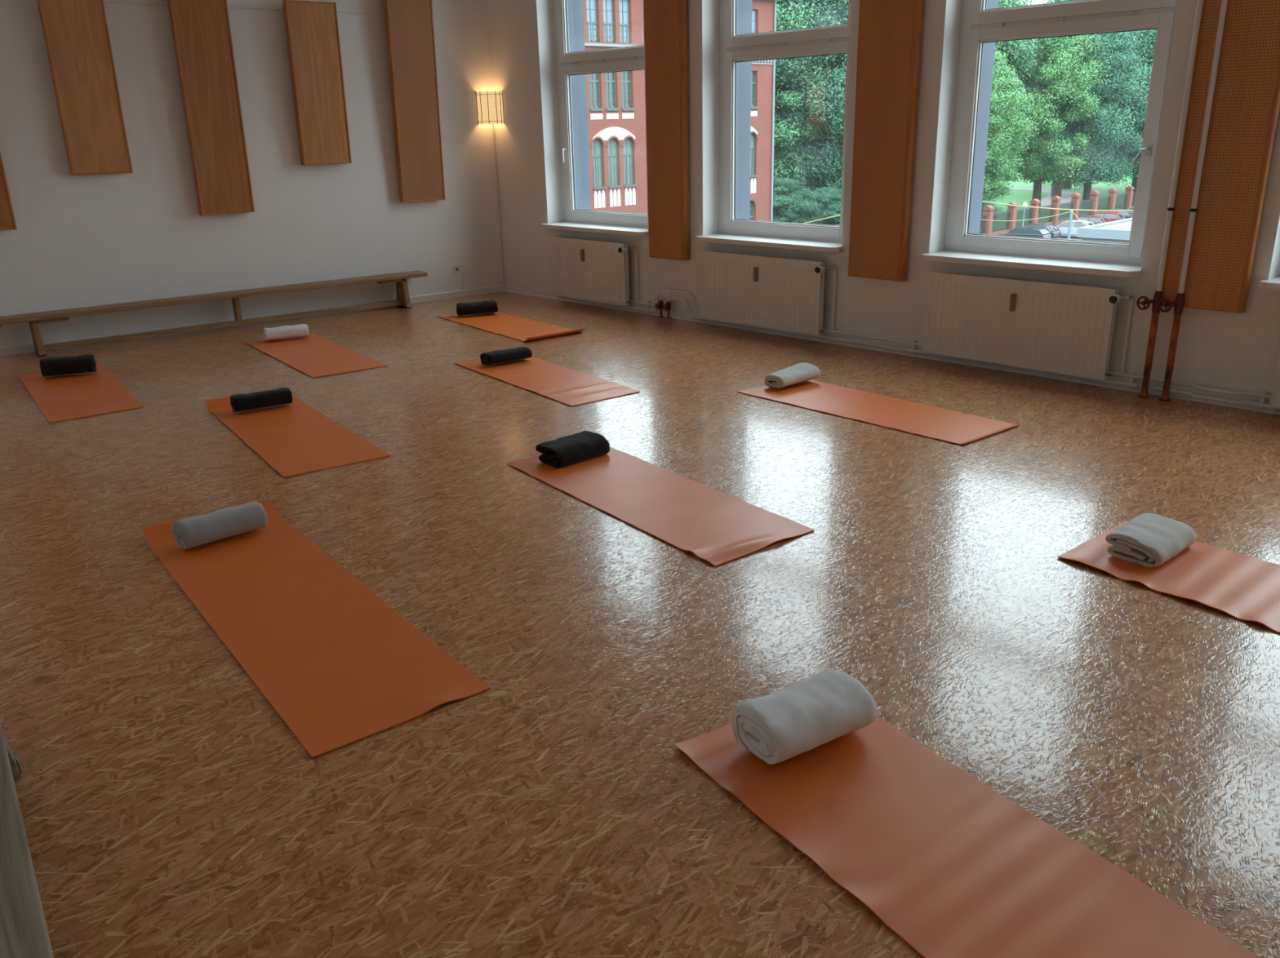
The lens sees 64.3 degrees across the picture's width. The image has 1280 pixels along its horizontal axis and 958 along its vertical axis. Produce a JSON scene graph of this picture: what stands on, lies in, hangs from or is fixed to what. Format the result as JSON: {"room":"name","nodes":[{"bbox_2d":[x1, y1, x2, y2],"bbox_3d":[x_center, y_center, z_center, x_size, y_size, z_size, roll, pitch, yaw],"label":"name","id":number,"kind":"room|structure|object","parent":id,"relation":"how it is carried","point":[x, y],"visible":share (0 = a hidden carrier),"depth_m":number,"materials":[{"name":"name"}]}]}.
{"room":"exercise studio","nodes":[
{"label":"exercise studio","id":0,"kind":"room"},
{"bbox_2d":[0,0,503,347],"bbox_3d":[-4.184,-3.332,9.177,6.440,4.170,0.300,-15,23,-34],"label":"wall","id":1,"kind":"structure","parent":0,"point":[142,234],"depth_m":9.47,"materials":[{"name":"white paint"}]},
{"bbox_2d":[0,151,17,231],"bbox_3d":[-5.403,-3.094,7.964,0.475,2.261,0.182,-15,23,-34],"label":"acoustic panel","id":2,"kind":"object","parent":1,"relation":"attached to","point":[7,222],"visible":1,"depth_m":8.38,"materials":[{"name":"brown wood"}]},
{"bbox_2d":[36,0,133,175],"bbox_3d":[-4.642,-3.302,8.520,0.475,1.438,0.151,-15,23,-34],"label":"acoustic panel","id":3,"kind":"object","parent":1,"relation":"attached to","point":[76,34],"visible":1,"depth_m":8.49,"materials":[{"name":"brown wood"}]},
{"bbox_2d":[167,0,254,215],"bbox_3d":[-3.840,-3.527,9.060,0.475,2.261,0.182,-15,23,-34],"label":"acoustic panel","id":4,"kind":"object","parent":1,"relation":"attached to","point":[201,28],"visible":1,"depth_m":9.09,"materials":[{"name":"brown wood"}]},
{"bbox_2d":[0,284,505,356],"bbox_3d":[-3.947,-1.497,9.760,6.080,0.072,0.016,-15,23,-34],"label":"baseboard","id":5,"kind":"structure","parent":1,"relation":"attached to","point":[24,348],"depth_m":10.08,"materials":[{"name":"white paint"}]},
{"bbox_2d":[102,0,434,16],"bbox_3d":[-4.241,-4.072,8.680,5.450,0.034,0.021,-15,23,-34],"label":"wall rail","id":6,"kind":"object","parent":1,"relation":"attached to","point":[132,2],"visible":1,"depth_m":9.18,"materials":[{"name":"white paint"}]},
{"bbox_2d":[282,0,351,165],"bbox_3d":[-3.050,-3.734,9.639,0.475,1.438,0.151,-15,23,-34],"label":"acoustic panel","id":7,"kind":"object","parent":1,"relation":"attached to","point":[312,29],"visible":1,"depth_m":9.59,"materials":[{"name":"brown wood"}]},
{"bbox_2d":[383,0,445,202],"bbox_3d":[-2.261,-3.947,10.174,0.475,2.261,0.182,-15,23,-34],"label":"acoustic panel","id":8,"kind":"object","parent":1,"relation":"attached to","point":[409,24],"visible":1,"depth_m":10.18,"materials":[{"name":"brown wood"}]},
{"bbox_2d":[453,264,466,289],"bbox_3d":[-1.959,-2.198,11.106,0.150,0.268,0.016,-15,23,-34],"label":"power socket","id":9,"kind":"object","parent":1,"relation":"attached to","point":[458,268],"visible":1,"depth_m":11.08,"materials":[{"name":"white paint"}]},
{"bbox_2d":[475,90,504,284],"bbox_3d":[-1.562,-3.108,10.996,0.212,2.033,0.231,-19,26,-40],"label":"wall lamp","id":10,"kind":"object","parent":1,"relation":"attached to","point":[490,110],"visible":1,"depth_m":10.68,"materials":[{"name":"beige paper"}]},
{"bbox_2d":[0,291,1279,957],"bbox_3d":[-0.284,0.127,5.124,7.559,0.120,12.922,-19,26,-40],"label":"floor","id":11,"kind":"structure","parent":0,"point":[553,810],"depth_m":3.58,"materials":[{"name":"brown wood"}]},
{"bbox_2d":[0,720,53,957],"bbox_3d":[-0.887,1.167,1.489,0.258,0.340,4.020,-15,23,-33],"label":"door","id":12,"kind":"structure","parent":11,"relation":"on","point":[24,932],"depth_m":2.03,"materials":[{"name":"grey wood"}]},
{"bbox_2d":[18,363,143,423],"bbox_3d":[-4.109,-0.656,7.450,0.608,0.011,1.776,-15,23,-33],"label":"yoga mat","id":13,"kind":"object","parent":11,"relation":"on","point":[62,397],"visible":0.91,"depth_m":7.30,"materials":[{"name":"orange plastic"}]},
{"bbox_2d":[39,354,96,377],"bbox_3d":[-4.415,-0.877,7.860,0.362,0.148,0.172,-9,20,-20],"label":"rolled blanket","id":14,"kind":"object","parent":13,"relation":"on","point":[83,363],"visible":1,"depth_m":7.80,"materials":[{"name":"black fabric"}]},
{"bbox_2d":[0,271,427,356],"bbox_3d":[-3.866,-1.581,9.587,4.020,0.340,0.258,-15,23,-34],"label":"bench","id":15,"kind":"object","parent":11,"relation":"on","point":[402,296],"visible":1,"depth_m":9.43,"materials":[{"name":"brown wood"}]},
{"bbox_2d":[205,386,390,477],"bbox_3d":[-2.177,-0.331,6.309,0.598,0.055,1.833,-14,23,-32],"label":"yoga mat","id":16,"kind":"object","parent":11,"relation":"on","point":[294,438],"visible":0.88,"depth_m":6.13,"materials":[{"name":"orange plastic"}]},
{"bbox_2d":[230,387,292,412],"bbox_3d":[-2.519,-0.528,6.770,0.372,0.115,0.158,-13,23,-31],"label":"rolled blanket","id":17,"kind":"object","parent":16,"relation":"on","point":[255,400],"visible":1,"depth_m":6.71,"materials":[{"name":"black fabric"}]},
{"bbox_2d":[142,498,489,758],"bbox_3d":[-1.383,0.460,3.976,0.601,0.059,2.177,-15,24,-34],"label":"yoga mat","id":18,"kind":"object","parent":11,"relation":"on","point":[338,664],"visible":0.94,"depth_m":3.71,"materials":[{"name":"orange plastic"}]},
{"bbox_2d":[172,502,267,549],"bbox_3d":[-1.893,0.208,4.594,0.377,0.128,0.154,-19,26,-40],"label":"rolled blanket","id":19,"kind":"object","parent":18,"relation":"on","point":[193,531],"visible":1,"depth_m":4.53,"materials":[{"name":"grey fabric"}]},
{"bbox_2d":[246,333,387,377],"bbox_3d":[-2.726,-1.045,8.469,0.600,0.008,1.756,-15,23,-33],"label":"yoga mat","id":20,"kind":"object","parent":11,"relation":"on","point":[315,356],"visible":0.98,"depth_m":8.36,"materials":[{"name":"orange plastic"}]},
{"bbox_2d":[262,324,309,341],"bbox_3d":[-3.140,-1.301,9.029,0.375,0.118,0.148,-10,21,-24],"label":"rolled blanket","id":21,"kind":"object","parent":20,"relation":"on","point":[300,330],"visible":1,"depth_m":8.98,"materials":[{"name":"white fabric"}]},
{"bbox_2d":[437,311,585,342],"bbox_3d":[-1.259,-1.461,9.497,0.609,0.044,1.719,-16,24,-36],"label":"yoga mat","id":22,"kind":"object","parent":11,"relation":"on","point":[521,329],"visible":0.98,"depth_m":9.40,"materials":[{"name":"orange plastic"}]},
{"bbox_2d":[456,300,497,315],"bbox_3d":[-1.599,-1.678,9.980,0.382,0.128,0.177,-9,21,-21],"label":"rolled blanket","id":23,"kind":"object","parent":22,"relation":"on","point":[491,306],"visible":1,"depth_m":9.92,"materials":[{"name":"black fabric"}]},
{"bbox_2d":[454,356,639,406],"bbox_3d":[-0.718,-0.759,7.488,0.578,0.015,1.701,-15,23,-34],"label":"yoga mat","id":24,"kind":"object","parent":11,"relation":"on","point":[570,387],"visible":0.94,"depth_m":7.35,"materials":[{"name":"orange plastic"}]},
{"bbox_2d":[480,346,532,364],"bbox_3d":[-1.042,-0.960,7.928,0.379,0.098,0.168,-15,23,-34],"label":"rolled blanket","id":25,"kind":"object","parent":24,"relation":"on","point":[495,357],"visible":1,"depth_m":7.86,"materials":[{"name":"black fabric"}]},
{"bbox_2d":[507,447,814,566],"bbox_3d":[0.036,0.067,5.052,0.603,0.024,1.758,-15,23,-33],"label":"yoga mat","id":26,"kind":"object","parent":11,"relation":"on","point":[718,527],"visible":0.95,"depth_m":4.89,"materials":[{"name":"orange plastic"}]},
{"bbox_2d":[535,431,609,467],"bbox_3d":[-0.370,-0.169,5.614,0.363,0.105,0.224,-19,26,-40],"label":"folded blanket","id":27,"kind":"object","parent":26,"relation":"on","point":[566,451],"visible":1,"depth_m":5.54,"materials":[{"name":"black fabric"}]},
{"bbox_2d":[736,379,1019,444],"bbox_3d":[1.452,-0.458,6.470,0.600,0.013,1.755,-17,24,-37],"label":"yoga mat","id":28,"kind":"object","parent":11,"relation":"on","point":[918,419],"visible":0.96,"depth_m":6.37,"materials":[{"name":"orange plastic"}]},
{"bbox_2d":[764,362,820,388],"bbox_3d":[1.050,-0.715,7.042,0.375,0.117,0.221,-19,26,-40],"label":"rolled blanket","id":29,"kind":"object","parent":28,"relation":"on","point":[800,372],"visible":1,"depth_m":6.98,"materials":[{"name":"white fabric"}]},
{"bbox_2d":[674,715,1262,957],"bbox_3d":[0.832,0.962,2.439,0.603,0.016,1.799,-13,22,-30],"label":"yoga mat","id":30,"kind":"object","parent":11,"relation":"on","point":[953,866],"visible":0.81,"depth_m":2.52,"materials":[{"name":"orange plastic"}]},
{"bbox_2d":[731,669,877,764],"bbox_3d":[0.482,0.694,2.988,0.375,0.151,0.230,-13,22,-29],"label":"rolled blanket","id":31,"kind":"object","parent":30,"relation":"on","point":[812,712],"visible":1,"depth_m":2.92,"materials":[{"name":"white fabric"}]},
{"bbox_2d":[1057,520,1279,633],"bbox_3d":[2.474,0.468,3.730,0.595,0.019,1.768,-15,23,-34],"label":"yoga mat","id":32,"kind":"object","parent":11,"relation":"on","point":[1245,588],"visible":0.76,"depth_m":4.00,"materials":[{"name":"orange plastic"}]},
{"bbox_2d":[1105,513,1196,568],"bbox_3d":[2.124,0.248,4.233,0.355,0.106,0.252,-19,26,-40],"label":"folded blanket","id":33,"kind":"object","parent":32,"relation":"on","point":[1148,540],"visible":1,"depth_m":4.17,"materials":[{"name":"white fabric"}]},
{"bbox_2d":[1136,0,1203,398],"bbox_3d":[3.167,-2.444,5.910,0.149,4.050,0.076,1,19,7],"label":"riser pipe","id":34,"kind":"object","parent":11,"relation":"on","point":[1157,295],"visible":0.99,"depth_m":6.20,"materials":[{"name":"metal"}]},
{"bbox_2d":[1157,0,1227,401],"bbox_3d":[3.257,-2.415,5.820,0.149,4.050,0.076,1,19,7],"label":"riser pipe","id":35,"kind":"object","parent":11,"relation":"on","point":[1179,303],"visible":1,"depth_m":6.12,"materials":[{"name":"metal"}]},
{"bbox_2d":[567,0,1133,265],"bbox_3d":[2.999,0.998,8.203,0.215,14.050,12.850,-19,26,-40],"label":"wall","id":36,"kind":"structure","parent":0,"point":[575,7],"depth_m":9.05,"materials":[{"name":"white paint"}]},
{"bbox_2d":[485,0,1279,411],"bbox_3d":[2.715,-2.658,6.739,0.265,4.170,12.850,-19,26,-40],"label":"wall","id":37,"kind":"structure","parent":0,"point":[1234,352],"depth_m":7.82,"materials":[{"name":"white paint"}]},
{"bbox_2d":[548,236,638,306],"bbox_3d":[-0.498,-2.091,10.198,0.191,0.598,1.233,-19,26,-40],"label":"radiator","id":38,"kind":"object","parent":37,"relation":"attached to","point":[597,271],"visible":1,"depth_m":10.15,"materials":[{"name":"white metal"}]},
{"bbox_2d":[541,0,648,235],"bbox_3d":[-0.420,-3.885,9.719,0.385,2.944,1.542,-19,26,-40],"label":"window","id":39,"kind":"structure","parent":37,"relation":"in","point":[568,64],"depth_m":10.14,"materials":[{"name":"white plastic"}]},
{"bbox_2d":[558,293,660,312],"bbox_3d":[-0.329,-1.838,10.219,0.043,0.194,1.520,-19,26,-40],"label":"pipes","id":40,"kind":"object","parent":37,"relation":"attached to","point":[649,304],"visible":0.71,"depth_m":9.89,"materials":[{"name":"white metal"}]},
{"bbox_2d":[655,290,671,319],"bbox_3d":[0.226,-1.649,9.600,0.098,0.262,0.176,-19,26,-40],"label":"valve","id":41,"kind":"object","parent":37,"relation":"attached to","point":[660,305],"visible":1,"depth_m":9.60,"materials":[{"name":"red metal"}]},
{"bbox_2d":[644,0,689,260],"bbox_3d":[0.242,-3.339,8.978,0.086,2.740,0.462,-19,26,-40],"label":"acoustic panel","id":42,"kind":"object","parent":37,"relation":"attached to","point":[665,21],"visible":1,"depth_m":9.01,"materials":[{"name":"brown wood"}]},
{"bbox_2d":[698,250,835,336],"bbox_3d":[1.037,-1.596,8.664,0.191,0.598,1.418,-19,26,-40],"label":"radiator","id":43,"kind":"object","parent":37,"relation":"attached to","point":[781,294],"visible":1,"depth_m":8.62,"materials":[{"name":"white metal"}]},
{"bbox_2d":[695,0,851,252],"bbox_3d":[1.108,-3.392,8.193,0.385,2.944,1.542,-19,26,-40],"label":"window","id":44,"kind":"structure","parent":37,"relation":"in","point":[829,40],"depth_m":8.59,"materials":[{"name":"white plastic"}]},
{"bbox_2d":[848,0,924,281],"bbox_3d":[1.803,-2.841,7.417,0.086,2.728,0.492,-19,26,-40],"label":"acoustic panel","id":45,"kind":"object","parent":37,"relation":"attached to","point":[890,33],"visible":1,"depth_m":7.48,"materials":[{"name":"brown wood"}]},
{"bbox_2d":[505,289,1279,414],"bbox_3d":[2.685,-0.769,7.268,0.016,0.016,12.180,-19,26,-40],"label":"baseboard","id":46,"kind":"structure","parent":37,"relation":"attached to","point":[1269,411],"depth_m":7.67,"materials":[{"name":"white paint"}]},
{"bbox_2d":[664,288,1138,388],"bbox_3d":[1.753,-1.192,8.129,0.043,0.250,4.360,-19,26,-40],"label":"pipes","id":47,"kind":"object","parent":37,"relation":"attached to","point":[1131,384],"visible":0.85,"depth_m":7.91,"materials":[{"name":"white paint"}]},
{"bbox_2d":[922,271,1133,380],"bbox_3d":[2.631,-1.081,7.072,0.191,0.598,1.446,-19,26,-40],"label":"radiator","id":48,"kind":"object","parent":37,"relation":"attached to","point":[1064,329],"visible":1,"depth_m":7.02,"materials":[{"name":"white metal"}]},
{"bbox_2d":[920,0,1177,277],"bbox_3d":[2.694,-2.880,6.608,0.385,2.944,1.562,-19,26,-40],"label":"window","id":49,"kind":"structure","parent":37,"relation":"in","point":[980,25],"depth_m":6.88,"materials":[{"name":"white plastic"}]},
{"bbox_2d":[1137,376,1279,411],"bbox_3d":[4.810,-0.127,5.071,0.086,0.103,4.535,-19,26,-40],"label":"pipes","id":50,"kind":"object","parent":37,"relation":"attached to","point":[1261,405],"visible":0.89,"depth_m":6.26,"materials":[{"name":"white paint"}]},
{"bbox_2d":[1161,0,1279,313],"bbox_3d":[3.412,-2.331,5.814,0.076,2.712,0.500,-19,26,-40],"label":"acoustic panel","id":51,"kind":"object","parent":37,"relation":"attached to","point":[1245,113],"visible":0.84,"depth_m":5.92,"materials":[{"name":"brown wood"}]},
{"bbox_2d":[1258,276,1279,290],"bbox_3d":[4.246,-2.379,5.058,0.385,2.944,1.552,-19,26,-40],"label":"window","id":52,"kind":"structure","parent":37,"relation":"in","point":[1274,283],"depth_m":5.92,"materials":[{"name":"white plastic"}]},
{"bbox_2d":[1269,350,1279,407],"bbox_3d":[4.222,-0.568,5.482,0.191,0.598,1.381,-19,26,-40],"label":"radiator","id":53,"kind":"object","parent":37,"relation":"attached to","point":[1275,396],"visible":1,"depth_m":5.99,"materials":[{"name":"white metal"}]},
{"label":"outside","id":54,"kind":"structure","parent":0,"visible":0},
{"bbox_2d":[1053,226,1082,240],"bbox_3d":[78.049,-8.637,51.953,169.400,0.200,128.900,-19,26,-40],"label":"car park","id":55,"kind":"structure","parent":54,"point":[1063,237],"depth_m":92.98,"materials":[{"name":"grey asphalt"}]},
{"bbox_2d":[582,0,781,221],"bbox_3d":[-5.804,-21.885,61.932,26.834,22.302,14.850,-19,26,-40],"label":"brick building","id":56,"kind":"structure","parent":55,"relation":"on","point":[616,108],"depth_m":57.51,"materials":[{"name":"brick"}]},
{"bbox_2d":[802,200,1133,223],"bbox_3d":[25.786,-16.152,68.234,43.458,5.800,1.851,5,20,17],"label":"yellow line","id":57,"kind":"object","parent":55,"relation":"on","point":[982,201],"visible":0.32,"depth_m":67.66,"materials":[{"name":"fabric"}]},
{"bbox_2d":[997,226,1051,238],"bbox_3d":[33.685,-21.414,89.263,4.200,1.495,1.764,15,25,39],"label":"car","id":58,"kind":"object","parent":55,"relation":"on","point":[1024,231],"visible":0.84,"depth_m":88.29,"materials":[{"name":"paint"}]},
{"bbox_2d":[1022,202,1026,226],"bbox_3d":[35.570,-24.082,94.352,0.440,3.100,0.429,-19,26,-40],"label":"lamp post","id":59,"kind":"object","parent":55,"relation":"on","point":[1024,203],"visible":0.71,"depth_m":94.06,"materials":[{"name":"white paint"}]},
{"bbox_2d":[981,210,1086,239],"bbox_3d":[32.729,-21.508,86.687,12.165,3.425,10.642,-19,26,-40],"label":"pole","id":60,"kind":"object","parent":55,"relation":"on","point":[1070,211],"visible":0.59,"depth_m":89.25,"materials":[{"name":"grey metal"}]},
{"bbox_2d":[1008,223,1061,239],"bbox_3d":[35.435,-22.185,91.347,4.200,1.495,1.764,15,25,39],"label":"car","id":61,"kind":"object","parent":55,"relation":"on","point":[1055,233],"visible":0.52,"depth_m":90.18,"materials":[{"name":"paint"}]},
{"bbox_2d":[979,185,1135,235],"bbox_3d":[41.896,-27.082,102.763,54.620,2.920,0.740,-19,26,-40],"label":"fence","id":62,"kind":"object","parent":55,"relation":"on","point":[987,226],"visible":0.47,"depth_m":102.39,"materials":[{"name":"brick"}]},
{"bbox_2d":[979,214,986,234],"bbox_3d":[30.528,-23.063,92.682,3.830,1.680,0.040,-19,26,-40],"label":"iron grille","id":63,"kind":"object","parent":62,"relation":"attached to","point":[983,225],"depth_m":93.76,"materials":[{"name":"black metal"}]},
{"bbox_2d":[991,211,1010,231],"bbox_3d":[33.777,-24.157,95.581,3.830,1.680,0.040,-19,26,-40],"label":"iron grille","id":64,"kind":"object","parent":62,"relation":"attached to","point":[1007,224],"depth_m":96.02,"materials":[{"name":"black metal"}]},
{"bbox_2d":[1015,208,1032,227],"bbox_3d":[37.027,-25.252,98.480,3.830,1.680,0.040,-19,26,-40],"label":"iron grille","id":65,"kind":"object","parent":62,"relation":"attached to","point":[1030,211],"depth_m":98.84,"materials":[{"name":"black metal"}]},
{"bbox_2d":[1037,204,1053,223],"bbox_3d":[40.276,-26.346,101.379,3.830,1.680,0.040,-19,26,-40],"label":"iron grille","id":66,"kind":"object","parent":62,"relation":"attached to","point":[1051,220],"depth_m":101.82,"materials":[{"name":"black metal"}]},
{"bbox_2d":[1058,201,1074,220],"bbox_3d":[43.525,-27.441,104.279,3.830,1.680,0.040,-19,26,-40],"label":"iron grille","id":67,"kind":"object","parent":62,"relation":"attached to","point":[1072,204],"depth_m":104.52,"materials":[{"name":"black metal"}]},
{"bbox_2d":[1078,199,1093,217],"bbox_3d":[46.775,-28.535,107.178,3.830,1.680,0.040,-19,26,-40],"label":"iron grille","id":68,"kind":"object","parent":62,"relation":"attached to","point":[1091,203],"depth_m":107.52,"materials":[{"name":"black metal"}]},
{"bbox_2d":[1097,195,1111,212],"bbox_3d":[50.024,-29.629,110.077,3.830,1.680,0.040,-19,26,-40],"label":"iron grille","id":69,"kind":"object","parent":62,"relation":"attached to","point":[1108,202],"depth_m":110.45,"materials":[{"name":"black metal"}]},
{"bbox_2d":[1115,193,1128,208],"bbox_3d":[53.273,-30.724,112.976,3.830,1.680,0.040,-19,26,-40],"label":"iron grille","id":70,"kind":"object","parent":62,"relation":"attached to","point":[1125,203],"depth_m":113.40,"materials":[{"name":"black metal"}]},
{"bbox_2d":[1131,192,1135,207],"bbox_3d":[56.522,-31.818,115.875,3.830,1.680,0.040,-19,26,-40],"label":"iron grille","id":71,"kind":"object","parent":62,"relation":"attached to","point":[1132,197],"depth_m":115.21,"materials":[{"name":"black metal"}]},
{"bbox_2d":[1053,220,1093,239],"bbox_3d":[39.440,-22.897,93.094,4.200,1.495,1.764,13,24,36],"label":"car","id":72,"kind":"object","parent":55,"relation":"on","point":[1063,227],"visible":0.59,"depth_m":92.28,"materials":[{"name":"paint"}]},
{"bbox_2d":[1075,215,1110,224],"bbox_3d":[42.583,-24.365,97.072,4.200,1.495,1.764,13,24,36],"label":"car","id":73,"kind":"object","parent":55,"relation":"on","point":[1095,220],"visible":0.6,"depth_m":96.08,"materials":[{"name":"paint"}]},
{"bbox_2d":[1076,217,1132,243],"bbox_3d":[41.426,-12.357,57.522,29.400,4.930,21.150,-19,26,-40],"label":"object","id":74,"kind":"structure","parent":55,"relation":"on","point":[1117,231],"depth_m":54.12,"materials":[{"name":"white metal"}]},
{"bbox_2d":[1092,211,1125,222],"bbox_3d":[45.567,-25.598,100.386,4.200,1.495,1.764,14,25,38],"label":"car","id":75,"kind":"object","parent":55,"relation":"on","point":[1111,215],"visible":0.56,"depth_m":99.25,"materials":[{"name":"paint"}]},
{"bbox_2d":[1112,208,1133,218],"bbox_3d":[47.889,-26.471,102.719,4.200,1.495,1.764,14,25,38],"label":"car","id":76,"kind":"object","parent":55,"relation":"on","point":[1127,215],"visible":0.2,"depth_m":101.35,"materials":[{"name":"paint"}]},
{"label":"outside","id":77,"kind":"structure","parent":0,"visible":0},
{"bbox_2d":[815,155,1132,233],"bbox_3d":[15.242,-67.057,224.195,329.400,0.230,221.100,-19,26,-40],"label":"lawn","id":78,"kind":"structure","parent":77,"point":[1020,197],"depth_m":144.54,"materials":[{"name":"green plant"}]},
{"bbox_2d":[772,177,826,224],"bbox_3d":[12.167,-22.835,87.743,7.839,6.238,7.344,3,20,13],"label":"leafy bush","id":79,"kind":"object","parent":78,"relation":"on","point":[788,201],"visible":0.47,"depth_m":86.27,"materials":[{"name":"green plant"}]},
{"bbox_2d":[773,0,843,181],"bbox_3d":[10.882,-34.808,93.564,17.169,25.088,16.792,0,19,3],"label":"leafy tree","id":80,"kind":"object","parent":78,"relation":"on","point":[783,163],"visible":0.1,"depth_m":88.88,"materials":[{"name":"green plant"}]},
{"bbox_2d":[773,0,848,206],"bbox_3d":[16.882,-33.791,91.991,15.506,23.911,14.688,-5,20,-10],"label":"leafy tree","id":81,"kind":"object","parent":78,"relation":"on","point":[825,171],"visible":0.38,"depth_m":88.64,"materials":[{"name":"green plant"}]},
{"bbox_2d":[800,185,841,225],"bbox_3d":[16.542,-23.268,90.146,7.268,5.259,6.897,16,26,41],"label":"leafy bush","id":82,"kind":"object","parent":78,"relation":"on","point":[830,197],"visible":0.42,"depth_m":88.51,"materials":[{"name":"green plant"}]},
{"bbox_2d":[818,0,848,165],"bbox_3d":[22.281,-36.003,91.393,15.108,28.224,15.128,4,20,16],"label":"leafy tree","id":83,"kind":"object","parent":78,"relation":"on","point":[841,135],"visible":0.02,"depth_m":90.19,"materials":[{"name":"green plant"}]},
{"bbox_2d":[980,195,1002,223],"bbox_3d":[32.568,-25.552,98.134,4.873,3.535,4.616,-3,19,-4],"label":"leafy bush","id":84,"kind":"object","parent":78,"relation":"on","point":[984,204],"visible":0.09,"depth_m":97.35,"materials":[{"name":"green plant"}]},
{"bbox_2d":[982,42,1040,204],"bbox_3d":[33.387,-34.218,101.273,11.727,17.801,12.227,1,19,6],"label":"leafy tree","id":85,"kind":"object","parent":78,"relation":"on","point":[1004,100],"visible":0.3,"depth_m":98.02,"materials":[{"name":"green plant"}]},
{"bbox_2d":[995,0,1046,156],"bbox_3d":[35.094,-43.093,110.780,16.187,28.224,16.209,8,22,26],"label":"leafy tree","id":86,"kind":"object","parent":78,"relation":"on","point":[1015,50],"visible":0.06,"depth_m":105.75,"materials":[{"name":"green plant"}]},
{"bbox_2d":[1008,186,1103,213],"bbox_3d":[52.832,-39.277,141.419,40.285,0.062,40.307,-19,26,-40],"label":"path","id":87,"kind":"structure","parent":78,"relation":"on","point":[1065,197],"depth_m":138.15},
{"bbox_2d":[1017,0,1118,196],"bbox_3d":[56.796,-52.304,135.828,17.721,28.070,16.786,0,19,3],"label":"leafy tree","id":88,"kind":"object","parent":87,"relation":"on","point":[1056,191],"visible":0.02,"depth_m":138.67,"materials":[{"name":"green plant"}]},
{"bbox_2d":[1043,31,1152,212],"bbox_3d":[51.293,-40.455,113.728,12.251,20.511,12.724,13,24,35],"label":"leafy tree","id":89,"kind":"object","parent":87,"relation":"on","point":[1106,164],"visible":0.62,"depth_m":110.64,"materials":[{"name":"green plant"}]},
{"bbox_2d":[1001,0,1116,213],"bbox_3d":[45.035,-41.217,113.118,13.537,22.656,12.983,-6,20,-11],"label":"leafy tree","id":90,"kind":"object","parent":78,"relation":"on","point":[1057,58],"visible":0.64,"depth_m":109.70,"materials":[{"name":"green plant"}]},
{"bbox_2d":[1062,178,1071,189],"bbox_3d":[64.729,-56.860,149.663,19.424,27.178,19.451,7,21,23],"label":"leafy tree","id":91,"kind":"object","parent":78,"relation":"on","point":[1066,187],"visible":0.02,"depth_m":153.27,"materials":[{"name":"green plant"}]},
{"bbox_2d":[1097,29,1156,203],"bbox_3d":[58.829,-43.574,117.647,15.314,23.456,15.905,-10,21,-24],"label":"leafy tree","id":92,"kind":"object","parent":78,"relation":"on","point":[1148,37],"visible":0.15,"depth_m":113.18,"materials":[{"name":"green plant"}]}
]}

